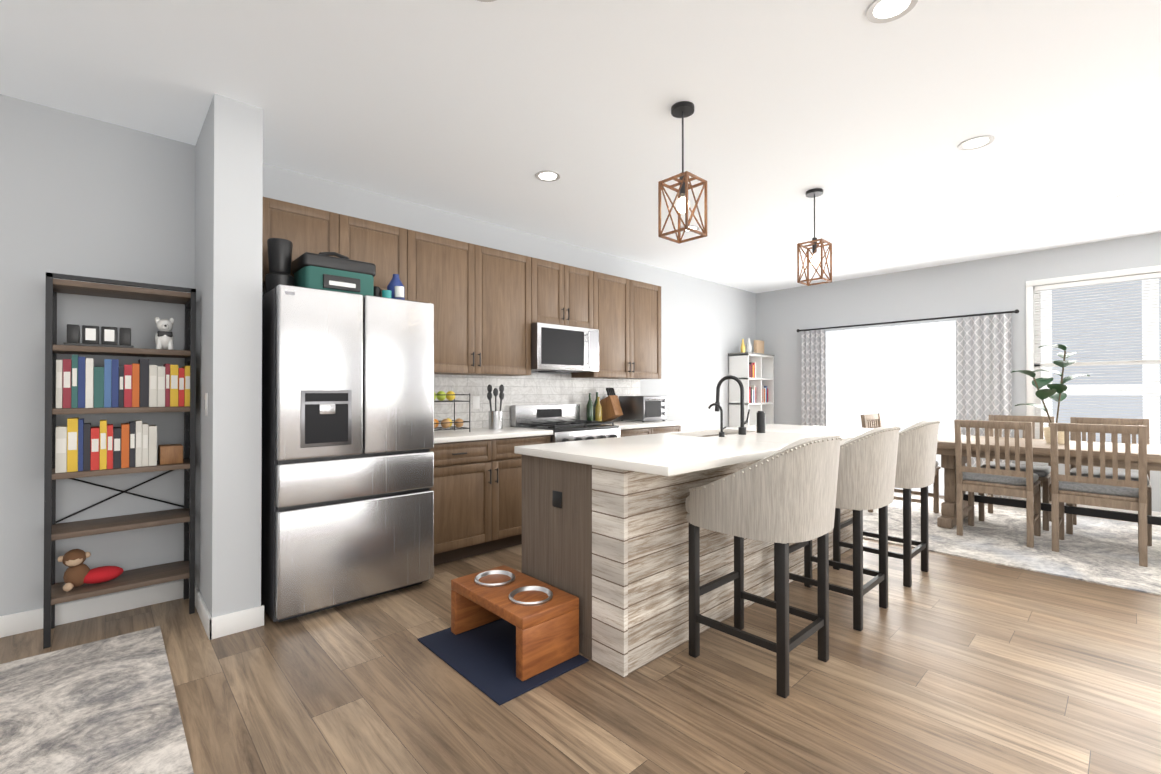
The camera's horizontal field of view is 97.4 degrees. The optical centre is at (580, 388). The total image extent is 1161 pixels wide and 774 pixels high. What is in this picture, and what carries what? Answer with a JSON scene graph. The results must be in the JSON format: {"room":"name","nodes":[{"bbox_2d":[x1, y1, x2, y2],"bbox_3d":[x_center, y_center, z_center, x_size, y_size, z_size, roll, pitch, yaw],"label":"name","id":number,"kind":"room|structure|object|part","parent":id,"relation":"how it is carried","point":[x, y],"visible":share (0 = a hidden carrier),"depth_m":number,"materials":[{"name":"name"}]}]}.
{"room":"kitchen","nodes":[
{"label":"kitchen","id":0,"kind":"room"},
{"bbox_2d":[195,93,262,617],"bbox_3d":[-2.006,-0.116,2.886,0.210,2.720,0.740,0,0,-43],"label":"wall","id":1,"kind":"structure","parent":0,"point":[228,217],"depth_m":2.63,"materials":[{"name":"grey paint"}]},
{"bbox_2d":[195,583,215,639],"bbox_3d":[-2.078,1.191,2.790,0.016,0.105,0.733,0,0,-43],"label":"baseboard","id":2,"kind":"structure","parent":1,"relation":"attached to","point":[214,627],"depth_m":2.64,"materials":[{"name":"white"}]},
{"bbox_2d":[205,393,207,415],"bbox_3d":[-1.980,0.083,2.698,0.007,0.120,0.070,0,0,-43],"label":"switch plate","id":3,"kind":"object","parent":1,"relation":"attached to","point":[206,404],"visible":0.98,"depth_m":2.68,"materials":[{"name":"white plastic"}]},
{"bbox_2d":[0,94,755,615],"bbox_3d":[-1.075,-0.107,4.359,10.360,2.720,0.150,0,0,-43],"label":"wall","id":4,"kind":"structure","parent":0,"point":[84,196],"depth_m":2.86,"materials":[{"name":"grey paint"}]},
{"bbox_2d":[0,580,183,637],"bbox_3d":[-3.562,1.186,1.930,3.360,0.105,0.013,0,0,-43],"label":"baseboard","id":5,"kind":"structure","parent":4,"relation":"attached to","point":[26,621],"depth_m":2.77,"materials":[{"name":"white"}]},
{"bbox_2d":[262,197,409,300],"bbox_3d":[-1.690,-0.890,3.459,0.923,0.516,0.331,0,0,-43],"label":"upper cabinet","id":6,"kind":"object","parent":4,"relation":"attached to","point":[311,230],"depth_m":3.34,"materials":[{"name":"brown wood"}]},
{"bbox_2d":[410,230,537,376],"bbox_3d":[-0.922,-0.631,4.172,1.175,1.025,0.331,0,0,-43],"label":"upper cabinet","id":7,"kind":"object","parent":4,"relation":"attached to","point":[509,321],"depth_m":4.04,"materials":[{"name":"brown wood"}]},
{"bbox_2d":[538,259,593,324],"bbox_3d":[-0.261,-0.855,4.788,0.750,0.570,0.331,0,0,-43],"label":"upper cabinet","id":8,"kind":"object","parent":4,"relation":"attached to","point":[565,292],"depth_m":4.68,"materials":[{"name":"brown wood"}]},
{"bbox_2d":[530,321,605,372],"bbox_3d":[-0.220,-0.364,4.741,0.744,0.400,0.450,0,0,-43],"label":"microwave","id":9,"kind":"object","parent":4,"relation":"attached to","point":[555,346],"depth_m":4.60,"materials":[{"name":"silver metal"}]},
{"bbox_2d":[566,271,660,380],"bbox_3d":[0.376,-0.623,5.379,1.110,1.025,0.331,0,0,-43],"label":"upper cabinet","id":10,"kind":"object","parent":4,"relation":"attached to","point":[629,310],"depth_m":5.27,"materials":[{"name":"brown wood"}]},
{"bbox_2d":[0,492,1160,773],"bbox_3d":[1.648,1.285,1.421,10.360,0.100,8.150,0,0,-43],"label":"floor","id":11,"kind":"structure","parent":0,"point":[950,664],"depth_m":2.09,"materials":[{"name":"brown wood"}]},
{"bbox_2d":[0,626,193,773],"bbox_3d":[-1.956,1.227,0.966,1.960,0.010,2.790,0,0,-43],"label":"entry rug","id":12,"kind":"object","parent":11,"relation":"on","point":[107,706],"visible":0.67,"depth_m":1.94,"materials":[{"name":"grey carpet"}]},
{"bbox_2d":[43,272,195,648],"bbox_3d":[-2.452,0.343,2.746,0.580,1.800,0.295,0,0,-43],"label":"bookcase","id":13,"kind":"object","parent":11,"relation":"on","point":[56,593],"depth_m":2.65,"materials":[{"name":"brown wood"}]},
{"bbox_3d":[-2.443,0.308,2.701,0.454,1.408,0.153,0,0,-43],"label":"bookcase","id":14,"kind":"part","parent":13,"relation":"part of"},
{"bbox_3d":[-2.425,0.122,2.734,0.531,0.580,0.180,0,0,-43],"label":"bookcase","id":15,"kind":"part","parent":13,"relation":"part of","materials":[{"name":"multicoloured paper"}]},
{"bbox_2d":[261,284,433,621],"bbox_3d":[-1.521,0.351,3.224,0.870,1.790,0.852,0,0,-43],"label":"fridge","id":16,"kind":"object","parent":11,"relation":"on","point":[347,497],"visible":1,"depth_m":2.85,"materials":[{"name":"grey metal"}]},
{"bbox_2d":[265,238,294,292],"bbox_3d":[-1.742,-0.702,2.958,0.150,0.310,0.150,0,0,-43],"label":"blender jar","id":17,"kind":"object","parent":16,"relation":"on","point":[279,255],"visible":0.92,"depth_m":2.91,"materials":[{"name":"black plastic"}]},
{"bbox_2d":[292,252,375,295],"bbox_3d":[-1.513,-0.695,3.138,0.410,0.297,0.299,0,0,-43],"label":"cooler bag","id":18,"kind":"object","parent":16,"relation":"on","point":[328,271],"visible":0.85,"depth_m":3.02,"materials":[{"name":"teal fabric"}]},
{"bbox_2d":[374,286,379,295],"bbox_3d":[-1.336,-0.605,3.335,0.062,0.120,0.062,0,0,32],"label":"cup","id":19,"kind":"object","parent":16,"relation":"on","point":[375,287],"depth_m":3.31,"materials":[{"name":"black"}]},
{"bbox_2d":[377,288,391,297],"bbox_3d":[-1.239,-0.588,3.261,0.058,0.085,0.058,0,0,32],"label":"cup","id":20,"kind":"object","parent":16,"relation":"on","point":[385,293],"depth_m":3.24,"materials":[{"name":"teal"}]},
{"bbox_2d":[387,274,404,299],"bbox_3d":[-1.210,-0.650,3.362,0.110,0.210,0.140,0,0,-43],"label":"detergent jug","id":21,"kind":"object","parent":16,"relation":"on","point":[395,286],"visible":0.71,"depth_m":3.33,"materials":[{"name":"blue plastic"}]},
{"bbox_2d":[430,437,549,565],"bbox_3d":[-0.866,0.814,4.031,1.137,0.876,0.600,0,0,-43],"label":"base cabinet","id":22,"kind":"object","parent":11,"relation":"on","point":[477,488],"depth_m":3.74,"materials":[{"name":"brown wood"}]},
{"bbox_2d":[434,425,552,444],"bbox_3d":[-0.858,0.357,4.017,1.147,0.038,0.636,0,0,-43],"label":"countertop","id":23,"kind":"structure","parent":22,"relation":"on","point":[441,437],"depth_m":3.90,"materials":[{"name":"white stone"}]},
{"bbox_2d":[434,391,469,431],"bbox_3d":[-1.062,0.157,3.940,0.337,0.360,0.248,0,0,-43],"label":"rack","id":24,"kind":"object","parent":23,"relation":"on","point":[450,397],"visible":0.71,"depth_m":3.92,"materials":[{"name":"black metal"}]},
{"bbox_2d":[487,384,503,428],"bbox_3d":[-0.713,0.150,4.291,0.172,0.375,0.120,0,0,-43],"label":"utensil crock","id":25,"kind":"object","parent":23,"relation":"on","point":[495,419],"visible":1,"depth_m":4.25,"materials":[{"name":"silver metal"}]},
{"bbox_2d":[417,618,588,705],"bbox_3d":[-0.383,1.237,2.421,0.485,0.008,0.720,0,0,-43],"label":"mat","id":26,"kind":"object","parent":11,"relation":"on","point":[482,658],"visible":0.69,"depth_m":2.32,"materials":[{"name":"blue fabric"}]},
{"bbox_2d":[451,565,578,680],"bbox_3d":[-0.332,1.092,2.476,0.325,0.281,0.610,0,0,-43],"label":"stand","id":27,"kind":"object","parent":26,"relation":"on","point":[542,617],"visible":1,"depth_m":2.33,"materials":[{"name":"brown wood"}]},
{"bbox_2d":[511,404,619,442],"bbox_3d":[-0.112,0.703,4.640,0.784,1.105,0.682,0,0,-43],"label":"stove","id":28,"kind":"object","parent":11,"relation":"on","point":[564,422],"visible":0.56,"depth_m":4.61,"materials":[{"name":"silver metal"}]},
{"bbox_2d":[620,425,680,436],"bbox_3d":[0.498,0.822,5.299,0.997,0.876,0.600,0,0,-43],"label":"base cabinet","id":29,"kind":"object","parent":11,"relation":"on","point":[665,428],"depth_m":5.07,"materials":[{"name":"brown wood"}]},
{"bbox_2d":[602,421,684,428],"bbox_3d":[0.520,0.365,5.298,1.022,0.038,0.636,0,0,-43],"label":"countertop","id":30,"kind":"structure","parent":29,"relation":"on","point":[622,424],"depth_m":5.09,"materials":[{"name":"white stone"}]},
{"bbox_2d":[586,392,601,420],"bbox_3d":[0.147,0.188,5.173,0.212,0.310,0.150,0,0,-43],"label":"bottles","id":31,"kind":"object","parent":30,"relation":"on","point":[594,412],"visible":0.83,"depth_m":5.12,"materials":[{"name":"green glass"}]},
{"bbox_2d":[600,388,622,420],"bbox_3d":[0.309,0.166,5.336,0.120,0.354,0.263,0,0,-43],"label":"knife block","id":32,"kind":"object","parent":30,"relation":"on","point":[611,407],"visible":0.9,"depth_m":5.28,"materials":[{"name":"brown wood"}]},
{"bbox_2d":[619,396,666,421],"bbox_3d":[0.684,0.211,5.461,0.400,0.269,0.388,0,0,-43],"label":"toaster oven","id":33,"kind":"object","parent":30,"relation":"on","point":[643,408],"visible":1,"depth_m":5.33,"materials":[{"name":"silver metal"}]},
{"bbox_2d":[522,431,852,677],"bbox_3d":[0.957,0.799,3.415,2.801,0.896,0.751,0,0,-43],"label":"kitchen island","id":34,"kind":"object","parent":11,"relation":"on","point":[605,531],"depth_m":2.40,"materials":[{"name":"grey wood"}]},
{"bbox_2d":[514,423,871,478],"bbox_3d":[1.042,0.331,3.338,2.864,0.039,1.025,0,0,-43],"label":"island countertop","id":35,"kind":"structure","parent":34,"relation":"on","point":[683,452],"depth_m":2.65,"materials":[{"name":"white stone"}]},
{"bbox_2d":[728,352,774,426],"bbox_3d":[2.459,0.387,7.321,0.755,1.770,0.311,0,0,-43],"label":"cube shelf","id":36,"kind":"object","parent":11,"relation":"on","point":[738,365],"visible":0.58,"depth_m":7.18,"materials":[{"name":"white laminate"}]},
{"bbox_2d":[740,338,767,402],"bbox_3d":[2.459,-0.261,7.290,0.606,0.918,0.160,0,0,-43],"label":"decor","id":37,"kind":"object","parent":36,"relation":"in","point":[758,346],"visible":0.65,"depth_m":7.22,"materials":[{"name":"multicoloured"}]},
{"bbox_2d":[685,434,841,698],"bbox_3d":[0.847,0.720,2.331,0.595,1.042,0.581,0,0,-43],"label":"stool","id":38,"kind":"object","parent":11,"relation":"on","point":[783,498],"visible":1,"depth_m":2.11,"materials":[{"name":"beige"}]},
{"bbox_2d":[774,426,900,630],"bbox_3d":[1.462,0.724,2.903,0.595,1.042,0.581,0,0,-43],"label":"stool","id":39,"kind":"object","parent":11,"relation":"on","point":[867,470],"visible":0.54,"depth_m":2.63,"materials":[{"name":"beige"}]},
{"bbox_2d":[833,420,939,587],"bbox_3d":[2.092,0.727,3.488,0.595,1.042,0.581,0,0,-43],"label":"stool","id":40,"kind":"object","parent":11,"relation":"on","point":[916,455],"visible":0.6,"depth_m":3.22,"materials":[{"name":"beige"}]},
{"bbox_2d":[863,492,1160,595],"bbox_3d":[3.917,1.248,4.349,2.370,0.010,3.550,0,0,-43],"label":"dining rug","id":41,"kind":"object","parent":11,"relation":"on","point":[1102,551],"visible":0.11,"depth_m":4.07,"materials":[{"name":"grey carpet"}]},
{"bbox_2d":[861,413,940,512],"bbox_3d":[3.242,0.756,5.173,0.490,0.982,0.581,0,0,-43],"label":"chair","id":42,"kind":"object","parent":41,"relation":"on","point":[872,421],"visible":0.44,"depth_m":5.16,"materials":[{"name":"brown wood"}]},
{"bbox_2d":[954,419,1040,547],"bbox_3d":[3.522,0.751,4.306,0.581,0.982,0.490,0,0,-43],"label":"chair","id":43,"kind":"object","parent":41,"relation":"on","point":[1007,481],"visible":1,"depth_m":4.16,"materials":[{"name":"brown wood"}]},
{"bbox_2d":[978,415,1054,530],"bbox_3d":[4.122,0.754,4.822,0.581,0.982,0.490,0,0,-43],"label":"chair","id":44,"kind":"object","parent":41,"relation":"on","point":[1043,472],"visible":0.44,"depth_m":4.80,"materials":[{"name":"brown wood"}]},
{"bbox_2d":[937,434,1160,528],"bbox_3d":[4.100,0.854,4.249,1.000,0.775,2.150,0,0,-43],"label":"dining table","id":45,"kind":"object","parent":41,"relation":"on","point":[946,452],"visible":0.62,"depth_m":4.27,"materials":[{"name":"brown wood"}]},
{"bbox_2d":[1011,344,1089,443],"bbox_3d":[4.037,0.045,4.388,0.526,0.843,0.484,0,0,-43],"label":"plant","id":46,"kind":"object","parent":45,"relation":"on","point":[1055,392],"visible":0.88,"depth_m":4.35,"materials":[{"name":"green plant"}]},
{"bbox_2d":[1050,423,1147,566],"bbox_3d":[3.927,0.748,3.870,0.581,0.982,0.490,0,0,-43],"label":"chair","id":47,"kind":"object","parent":41,"relation":"on","point":[1115,492],"visible":1,"depth_m":3.71,"materials":[{"name":"brown wood"}]},
{"bbox_2d":[1066,417,1151,545],"bbox_3d":[4.530,0.751,4.383,0.581,0.982,0.490,0,0,-43],"label":"chair","id":48,"kind":"object","parent":41,"relation":"on","point":[1071,520],"visible":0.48,"depth_m":4.42,"materials":[{"name":"brown wood"}]},
{"bbox_2d":[0,0,1160,292],"bbox_3d":[1.648,-1.535,1.438,10.360,0.100,8.150,0,0,-43],"label":"ceiling","id":49,"kind":"structure","parent":0,"point":[478,110],"depth_m":2.67,"materials":[{"name":"white paint"}]},
{"bbox_2d":[477,0,495,1],"bbox_3d":[-0.357,-1.479,1.861,0.175,0.005,0.175,0,0,41],"label":"recessed light","id":50,"kind":"object","parent":49,"relation":"in","point":[477,0],"depth_m":1.94,"materials":[{"name":"grey"}]},
{"bbox_2d":[535,170,560,181],"bbox_3d":[-0.225,-1.468,3.526,0.175,0.005,0.175,0,0,38],"label":"recessed light","id":51,"kind":"object","parent":49,"relation":"in","point":[547,176],"depth_m":3.53,"materials":[{"name":"grey"}]},
{"bbox_2d":[658,101,706,243],"bbox_3d":[0.536,-1.135,2.676,0.181,0.681,0.181,0,0,-43],"label":"pendant light","id":52,"kind":"object","parent":49,"relation":"hanging from","point":[683,109],"visible":1,"depth_m":2.66,"materials":[{"name":"brown wood"}]},
{"bbox_2d":[681,225,698,231],"bbox_3d":[0.998,-1.461,4.663,0.175,0.005,0.175,0,0,38],"label":"recessed light","id":53,"kind":"object","parent":49,"relation":"in","point":[693,227],"depth_m":4.62,"materials":[{"name":"grey"}]},
{"bbox_2d":[797,188,831,285],"bbox_3d":[1.741,-1.129,3.796,0.181,0.681,0.181,0,0,-43],"label":"pendant light","id":54,"kind":"object","parent":49,"relation":"hanging from","point":[813,260],"visible":1,"depth_m":3.78,"materials":[{"name":"brown wood"}]},
{"bbox_2d":[832,252,847,255],"bbox_3d":[2.798,-1.456,5.517,0.175,0.005,0.175,0,0,41],"label":"recessed light","id":55,"kind":"object","parent":49,"relation":"in","point":[836,253],"depth_m":5.50,"materials":[{"name":"grey"}]},
{"bbox_2d":[866,0,917,22],"bbox_3d":[1.204,-1.478,1.974,0.175,0.005,0.175,0,0,41],"label":"recessed light","id":56,"kind":"object","parent":49,"relation":"in","point":[881,11],"depth_m":1.99,"materials":[{"name":"grey"}]},
{"bbox_2d":[958,135,994,149],"bbox_3d":[2.369,-1.471,3.057,0.175,0.005,0.175,0,0,23],"label":"recessed light","id":57,"kind":"object","parent":49,"relation":"in","point":[980,141],"depth_m":3.05,"materials":[{"name":"grey"}]},
{"bbox_2d":[756,232,1160,511],"bbox_3d":[5.438,-0.104,4.850,0.150,2.720,8.000,0,0,-43],"label":"wall","id":58,"kind":"structure","parent":0,"point":[991,285],"depth_m":6.05,"materials":[{"name":"grey paint"}]},
{"bbox_2d":[796,309,1018,498],"bbox_3d":[3.879,0.202,6.321,0.121,2.087,2.393,0,0,-43],"label":"curtains","id":59,"kind":"object","parent":58,"relation":"attached to","point":[946,374],"visible":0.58,"depth_m":6.17,"materials":[{"name":"grey fabric"}]},
{"bbox_2d":[1012,497,1160,516],"bbox_3d":[6.322,1.197,3.772,0.013,0.105,5.170,0,0,-43],"label":"baseboard","id":60,"kind":"structure","parent":58,"relation":"attached to","point":[1154,513],"depth_m":5.01,"materials":[{"name":"white"}]},
{"bbox_2d":[1026,265,1160,444],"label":"window","id":61,"kind":"structure","parent":58,"relation":"in","point":[1033,343],"depth_m":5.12,"materials":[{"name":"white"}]}
]}

